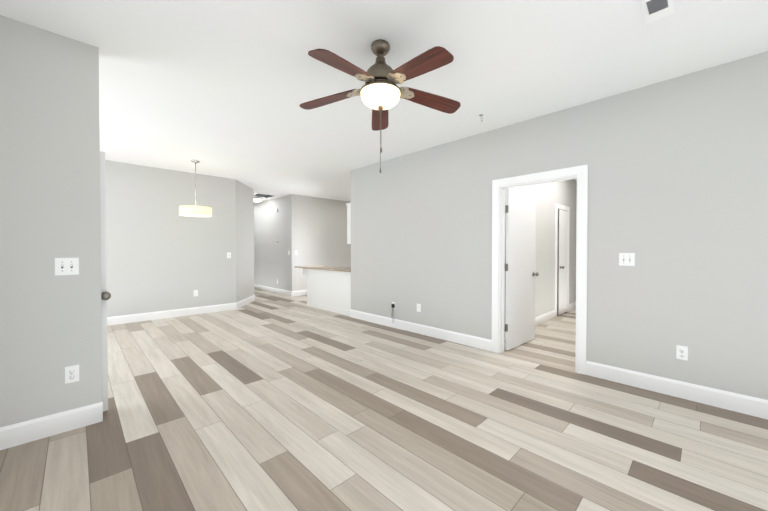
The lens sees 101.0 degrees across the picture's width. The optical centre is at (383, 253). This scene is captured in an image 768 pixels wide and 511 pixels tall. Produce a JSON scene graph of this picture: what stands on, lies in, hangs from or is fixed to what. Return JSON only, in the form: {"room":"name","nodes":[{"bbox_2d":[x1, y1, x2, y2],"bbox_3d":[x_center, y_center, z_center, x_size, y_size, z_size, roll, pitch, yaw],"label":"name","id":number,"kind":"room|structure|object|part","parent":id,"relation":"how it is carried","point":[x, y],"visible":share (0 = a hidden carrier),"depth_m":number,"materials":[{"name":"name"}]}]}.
{"room":"empty living room","nodes":[
{"label":"empty living room","id":0,"kind":"room"},
{"bbox_2d":[0,15,102,426],"bbox_3d":[-2.472,-0.126,2.016,0.990,2.730,0.120,-1,1,-44],"label":"wall","id":1,"kind":"structure","parent":0,"point":[50,326],"depth_m":2.13,"materials":[{"name":"grey paint"}]},
{"bbox_2d":[0,402,102,449],"bbox_3d":[-2.375,1.169,2.033,0.850,0.140,0.014,-1,1,-44],"label":"baseboard","id":2,"kind":"structure","parent":1,"relation":"attached to","point":[17,434],"depth_m":2.14,"materials":[{"name":"white wood"}]},
{"bbox_2d":[55,258,78,275],"bbox_3d":[-2.196,0.092,2.192,0.118,0.120,0.017,-1,1,-44],"label":"light switch","id":3,"kind":"object","parent":1,"relation":"attached to","point":[66,266],"visible":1,"depth_m":2.19,"materials":[{"name":"white plastic"}]},
{"bbox_2d":[65,365,78,383],"bbox_3d":[-2.185,0.848,2.218,0.072,0.116,0.008,-1,1,-44],"label":"outlet","id":4,"kind":"object","parent":1,"relation":"attached to","point":[71,374],"visible":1,"depth_m":2.21,"materials":[{"name":"white plastic"}]},
{"bbox_2d":[100,152,110,410],"bbox_3d":[-2.432,0.226,2.146,0.883,1.998,0.105,-1,1,-44],"label":"closet door","id":5,"kind":"structure","parent":1,"relation":"in","point":[105,295],"depth_m":2.44,"materials":[{"name":"white wood"}]},
{"bbox_2d":[105,160,235,316],"bbox_3d":[-4.687,-0.166,5.205,4.270,2.730,0.120,-1,1,-44],"label":"wall","id":6,"kind":"structure","parent":0,"point":[162,254],"depth_m":5.79,"materials":[{"name":"grey paint"}]},
{"bbox_2d":[107,301,239,325],"bbox_3d":[-4.593,1.129,5.219,4.161,0.140,0.014,-1,1,-44],"label":"baseboard","id":7,"kind":"structure","parent":6,"relation":"attached to","point":[114,320],"depth_m":5.83,"materials":[{"name":"white wood"}]},
{"bbox_2d":[235,179,253,301],"bbox_3d":[-3.232,-0.191,7.220,0.148,2.730,1.150,0,1,-4],"label":"wall","id":8,"kind":"structure","parent":0,"point":[244,196],"depth_m":7.15,"materials":[{"name":"grey paint"}]},
{"bbox_2d":[228,295,254,306],"bbox_3d":[-3.158,1.104,7.249,0.751,0.140,0.870,-1,1,-44],"label":"baseboard","id":9,"kind":"structure","parent":8,"relation":"attached to","point":[250,299],"depth_m":7.30,"materials":[{"name":"white wood"}]},
{"bbox_2d":[254,194,295,290],"bbox_3d":[-3.778,-0.224,9.882,0.120,2.730,3.890,-1,1,-44],"label":"wall","id":10,"kind":"structure","parent":0,"point":[273,261],"depth_m":9.11,"materials":[{"name":"grey paint"}]},
{"bbox_2d":[254,284,291,295],"bbox_3d":[-3.833,1.071,9.858,0.014,0.140,3.870,-1,1,-44],"label":"baseboard","id":11,"kind":"structure","parent":10,"relation":"attached to","point":[279,291],"depth_m":9.17,"materials":[{"name":"white wood"}]},
{"bbox_2d":[296,195,350,290],"bbox_3d":[-1.055,-0.224,9.903,3.810,2.730,0.120,-1,1,-44],"label":"wall","id":12,"kind":"structure","parent":0,"point":[321,231],"depth_m":9.06,"materials":[{"name":"paint"}]},
{"bbox_2d":[292,290,306,295],"bbox_3d":[-1.056,1.072,9.825,3.944,0.140,0.014,-1,1,-44],"label":"baseboard","id":13,"kind":"structure","parent":12,"relation":"attached to","point":[302,292],"depth_m":8.62,"materials":[{"name":"white wood"}]},
{"bbox_2d":[0,288,767,510],"bbox_3d":[-1.307,1.221,5.458,14.000,0.050,15.500,-1,1,-44],"label":"floor","id":14,"kind":"structure","parent":0,"point":[267,401],"depth_m":2.18,"materials":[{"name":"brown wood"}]},
{"bbox_2d":[307,269,350,315],"bbox_3d":[-0.948,0.763,6.734,0.618,0.835,1.605,-1,1,-44],"label":"base cabinet","id":15,"kind":"object","parent":14,"relation":"on","point":[328,288],"depth_m":6.46,"materials":[{"name":"white wood"}]},
{"bbox_2d":[295,265,350,272],"bbox_3d":[-1.115,0.327,6.891,0.700,0.033,2.070,-1,1,-44],"label":"countertop","id":16,"kind":"structure","parent":15,"relation":"on","point":[334,269],"depth_m":6.88,"materials":[{"name":"beige stone"}]},
{"bbox_2d":[0,0,767,203],"bbox_3d":[-1.307,-1.559,5.424,14.000,0.050,15.500,-1,1,-44],"label":"ceiling","id":17,"kind":"structure","parent":0,"point":[222,88],"depth_m":2.53,"materials":[{"name":"white paint"}]},
{"bbox_2d":[179,160,211,216],"bbox_3d":[-3.130,-1.077,5.259,0.475,0.910,0.475,-1,1,-44],"label":"pendant light","id":18,"kind":"object","parent":17,"relation":"hanging from","point":[195,210],"visible":0.98,"depth_m":5.12,"materials":[{"name":"white glass"}]},
{"bbox_2d":[254,197,262,202],"bbox_3d":[-3.657,-1.514,9.068,0.352,0.130,0.352,-1,1,-44],"label":"light","id":19,"kind":"object","parent":17,"relation":"attached to","point":[257,199],"visible":0.6,"depth_m":8.96,"materials":[{"name":"white glass"}]},
{"bbox_2d":[254,193,275,197],"bbox_3d":[-3.295,-1.564,8.625,0.500,0.018,0.500,-1,1,-44],"label":"ceiling vent","id":20,"kind":"object","parent":17,"relation":"in","point":[262,195],"visible":0.92,"depth_m":8.55,"materials":[{"name":"white"}]},
{"bbox_2d":[299,39,460,172],"bbox_3d":[-0.019,-1.035,2.246,1.229,0.918,1.218,-1,1,-44],"label":"ceiling fan","id":21,"kind":"object","parent":17,"relation":"hanging from","point":[380,92],"visible":1,"depth_m":2.19,"materials":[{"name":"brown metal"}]},
{"bbox_3d":[-0.025,-1.107,2.280,0.286,0.095,0.286,-1,1,-44],"label":"lamp shade","id":22,"kind":"part","parent":21,"relation":"part of","materials":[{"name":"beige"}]},
{"bbox_2d":[641,0,674,23],"bbox_3d":[1.655,-1.482,1.911,0.262,0.016,0.133,-1,1,-44],"label":"ceiling vent","id":23,"kind":"object","parent":17,"relation":"in","point":[654,10],"visible":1,"depth_m":1.92,"materials":[{"name":"white metal"}]},
{"bbox_2d":[505,179,576,316],"bbox_3d":[3.176,-0.175,5.956,5.260,2.730,0.120,-1,1,-44],"label":"wall","id":24,"kind":"structure","parent":0,"point":[550,195],"depth_m":5.64,"materials":[{"name":"grey paint"}]},
{"bbox_2d":[535,310,554,325],"bbox_3d":[2.256,1.132,4.982,2.560,0.140,0.014,-1,1,-44],"label":"baseboard","id":25,"kind":"structure","parent":24,"relation":"attached to","point":[540,319],"depth_m":5.48,"materials":[{"name":"white wood"}]},
{"bbox_2d":[555,203,569,316],"bbox_3d":[3.484,0.130,6.117,0.800,2.115,0.084,-1,1,-44],"label":"door","id":26,"kind":"structure","parent":24,"relation":"attached to","point":[562,220],"depth_m":6.11,"materials":[{"name":"white wood"}]},
{"bbox_2d":[569,302,575,310],"bbox_3d":[4.426,1.106,7.097,1.900,0.140,0.014,-1,1,-44],"label":"baseboard","id":27,"kind":"structure","parent":24,"relation":"attached to","point":[572,306],"depth_m":6.61,"materials":[{"name":"white wood"}]},
{"bbox_2d":[351,51,767,399],"bbox_3d":[1.630,-0.147,3.688,0.120,2.730,6.330,-1,1,-44],"label":"wall","id":28,"kind":"structure","parent":0,"point":[678,186],"depth_m":2.92,"materials":[{"name":"grey paint"}]},
{"bbox_2d":[417,304,420,311],"bbox_3d":[0.519,0.820,4.749,0.008,0.116,0.072,-1,1,-44],"label":"outlet","id":29,"kind":"object","parent":28,"relation":"attached to","point":[418,307],"visible":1,"depth_m":4.73,"materials":[{"name":"white plastic"}]},
{"bbox_2d":[350,309,491,351],"bbox_3d":[0.359,1.133,4.913,0.014,0.140,2.825,-1,1,-44],"label":"baseboard","id":30,"kind":"structure","parent":28,"relation":"attached to","point":[473,341],"depth_m":4.61,"materials":[{"name":"white wood"}]},
{"bbox_2d":[505,188,538,349],"bbox_3d":[1.820,0.200,4.168,0.811,2.000,0.175,-1,1,-44],"label":"bedroom door","id":31,"kind":"structure","parent":28,"relation":"in","point":[520,209],"depth_m":4.11,"materials":[{"name":"white wood"}]},
{"bbox_2d":[492,164,587,374],"bbox_3d":[1.735,0.165,3.585,0.158,2.109,1.008,-1,1,-44],"label":"door frame","id":32,"kind":"structure","parent":28,"relation":"attached to","point":[578,173],"depth_m":3.45,"materials":[{"name":"white wood"}]},
{"bbox_2d":[619,253,634,265],"bbox_3d":[2.259,0.057,2.947,0.017,0.120,0.118,-1,1,-44],"label":"light switch","id":33,"kind":"object","parent":28,"relation":"attached to","point":[626,259],"visible":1,"depth_m":2.95,"materials":[{"name":"white plastic"}]},
{"bbox_2d":[586,361,767,418],"bbox_3d":[2.858,1.165,2.349,0.014,0.140,2.375,-1,1,-44],"label":"baseboard","id":34,"kind":"structure","parent":28,"relation":"attached to","point":[753,406],"depth_m":2.67,"materials":[{"name":"white wood"}]},
{"bbox_2d":[676,345,687,360],"bbox_3d":[2.529,0.846,2.686,0.008,0.116,0.072,-1,1,-44],"label":"outlet","id":35,"kind":"object","parent":28,"relation":"attached to","point":[681,352],"visible":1,"depth_m":2.69,"materials":[{"name":"white plastic"}]},
{"bbox_3d":[1.031,-0.194,7.440,4.260,2.730,0.120,-1,1,-44],"label":"wall","id":36,"kind":"structure","parent":0,"visible":0},
{"bbox_2d":[346,203,350,242],"bbox_3d":[-0.336,-0.586,6.439,0.810,0.800,0.359,-1,1,-44],"label":"upper cabinet","id":37,"kind":"object","parent":36,"relation":"attached to","point":[348,205],"depth_m":6.23,"materials":[{"name":"white wood"}]}
]}

